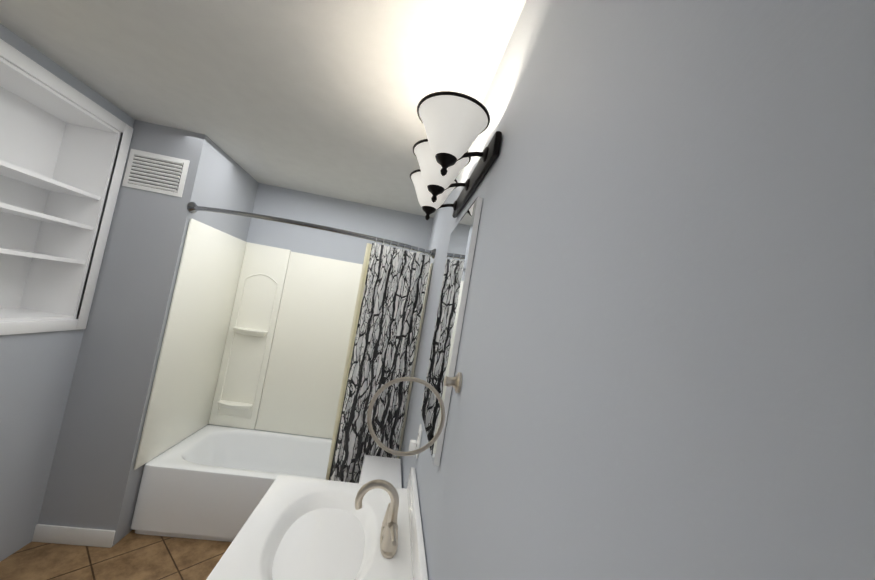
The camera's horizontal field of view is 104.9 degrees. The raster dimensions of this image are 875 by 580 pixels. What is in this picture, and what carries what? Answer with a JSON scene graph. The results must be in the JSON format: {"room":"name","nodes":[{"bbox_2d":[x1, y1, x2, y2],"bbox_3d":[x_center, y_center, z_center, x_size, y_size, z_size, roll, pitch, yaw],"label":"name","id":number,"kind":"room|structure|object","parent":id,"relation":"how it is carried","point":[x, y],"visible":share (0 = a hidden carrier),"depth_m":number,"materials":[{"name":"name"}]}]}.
{"room":"bathroom","nodes":[
{"label":"bathroom","id":0,"kind":"room"},
{"bbox_2d":[0,23,134,561],"bbox_3d":[-1.925,0.113,0.774,0.100,2.440,2.330,10,-4,-7],"label":"wall","id":1,"kind":"structure","parent":0,"point":[37,370],"depth_m":1.72,"materials":[{"name":"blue paint"}]},
{"bbox_2d":[0,39,133,334],"bbox_3d":[-2.005,-0.413,1.551,0.295,1.205,0.800,10,-4,-7],"label":"shelf niche","id":2,"kind":"object","parent":1,"relation":"in","point":[58,152],"visible":1,"depth_m":1.82,"materials":[{"name":"white paint"}]},
{"bbox_2d":[0,530,231,579],"bbox_3d":[-1.199,1.557,1.203,2.120,0.100,3.340,10,-4,-7],"label":"floor","id":3,"kind":"structure","parent":0,"point":[132,555],"depth_m":1.81,"materials":[{"name":"tile"}]},
{"bbox_2d":[131,425,331,541],"bbox_3d":[-1.110,1.399,2.444,1.514,0.410,0.712,10,-4,-7],"label":"bathtub","id":4,"kind":"object","parent":3,"relation":"on","point":[211,482],"visible":0.46,"depth_m":2.08,"materials":[{"name":"white ceramic"}]},
{"bbox_2d":[206,467,427,579],"bbox_3d":[-0.402,1.134,0.995,0.550,0.970,0.620,10,-4,-7],"label":"sink","id":5,"kind":"object","parent":3,"relation":"on","point":[297,528],"visible":1,"depth_m":1.03,"materials":[{"name":"white ceramic"}]},
{"bbox_2d":[355,479,398,558],"bbox_3d":[-0.184,0.679,1.044,0.150,0.173,0.274,10,-4,-7],"label":"faucet","id":6,"kind":"object","parent":5,"relation":"on","point":[389,539],"visible":1,"depth_m":1.03,"materials":[{"name":"silver metal"}]},
{"bbox_2d":[359,455,401,487],"bbox_3d":[-0.588,1.272,1.676,0.706,0.730,0.464,10,-4,-7],"label":"toilet","id":7,"kind":"object","parent":3,"relation":"on","point":[388,469],"visible":0.04,"depth_m":1.79,"materials":[{"name":"white ceramic"}]},
{"bbox_2d":[38,120,257,546],"bbox_3d":[-1.929,0.225,2.402,0.500,2.440,0.910,10,-4,-7],"label":"wall","id":8,"kind":"structure","parent":0,"point":[94,479],"depth_m":1.96,"materials":[{"name":"grey paint"}]},
{"bbox_2d":[32,524,115,547],"bbox_3d":[-2.019,1.368,1.869,0.399,0.090,0.012,10,-4,-7],"label":"baseboard","id":9,"kind":"structure","parent":8,"relation":"attached to","point":[44,533],"depth_m":1.85,"materials":[{"name":"white wood"}]},
{"bbox_2d":[122,149,189,196],"bbox_3d":[-1.683,-0.701,2.011,0.330,0.230,0.014,10,-4,-7],"label":"air vent","id":10,"kind":"object","parent":8,"relation":"in","point":[154,172],"visible":1,"depth_m":2.01,"materials":[{"name":"white plastic"}]},
{"bbox_2d":[0,0,525,217],"bbox_3d":[-0.774,-0.941,1.377,2.120,0.100,3.340,10,-4,-7],"label":"ceiling","id":11,"kind":"structure","parent":0,"point":[321,97],"depth_m":1.34,"materials":[{"name":"paint"}]},
{"bbox_2d":[208,183,432,438],"bbox_3d":[-0.942,0.429,2.924,1.620,2.440,0.100,10,-4,-7],"label":"wall","id":12,"kind":"structure","parent":0,"point":[374,221],"depth_m":2.92,"materials":[{"name":"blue paint"}]},
{"bbox_2d":[134,218,432,469],"bbox_3d":[-0.945,0.452,2.474,1.514,1.507,0.782,10,-4,-7],"label":"wall panels","id":13,"kind":"object","parent":12,"relation":"attached to","point":[226,358],"visible":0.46,"depth_m":2.77,"materials":[{"name":"white plastic"}]},
{"bbox_2d":[399,0,874,579],"bbox_3d":[0.008,0.481,1.355,0.100,2.440,3.240,10,-4,-7],"label":"wall","id":14,"kind":"structure","parent":0,"point":[665,362],"depth_m":0.25,"materials":[{"name":"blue paint"}]},
{"bbox_2d":[186,202,435,258],"bbox_3d":[-0.751,-0.375,2.074,1.539,0.068,0.196,10,-4,-7],"label":"curtain rod","id":15,"kind":"object","parent":14,"relation":"attached to","point":[192,207],"visible":0.96,"depth_m":2.01,"materials":[{"name":"grey metal"}]},
{"bbox_2d":[326,243,371,479],"bbox_3d":[-0.376,0.499,2.177,0.464,1.520,0.160,11,-4,-22],"label":"curtain liner","id":16,"kind":"object","parent":15,"relation":"hanging from","point":[355,322],"visible":0.06,"depth_m":2.10,"materials":[{"name":"white plastic"}]},
{"bbox_2d":[329,243,430,482],"bbox_3d":[-0.352,0.578,2.047,0.398,1.685,0.044,11,-4,-22],"label":"shower curtain","id":17,"kind":"object","parent":15,"relation":"hanging from","point":[385,342],"visible":0.79,"depth_m":2.05,"materials":[{"name":"multicoloured fabric"}]},
{"bbox_2d":[367,372,461,455],"bbox_3d":[-0.064,0.302,0.840,0.216,0.223,0.052,10,-4,-7],"label":"towel ring","id":18,"kind":"object","parent":14,"relation":"attached to","point":[455,382],"visible":1,"depth_m":0.84,"materials":[{"name":"silver metal"}]},
{"bbox_2d":[409,424,422,458],"bbox_3d":[-0.091,0.619,1.384,0.037,0.116,0.072,10,-4,-7],"label":"electrical outlet plate","id":19,"kind":"object","parent":14,"relation":"attached to","point":[414,445],"visible":0.9,"depth_m":1.38,"materials":[{"name":"white plastic"}]},
{"bbox_2d":[421,197,482,465],"bbox_3d":[0.030,0.117,1.168,0.021,0.760,0.450,10,-4,-7],"label":"mirror","id":20,"kind":"object","parent":14,"relation":"attached to","point":[451,310],"visible":1,"depth_m":1.03,"materials":[{"name":"white mirror"}]},
{"bbox_2d":[410,91,501,219],"bbox_3d":[0.013,-0.382,1.157,0.230,0.174,0.678,10,-4,-7],"label":"sconce","id":21,"kind":"object","parent":14,"relation":"attached to","point":[455,124],"visible":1,"depth_m":0.90,"materials":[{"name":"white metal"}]}
]}

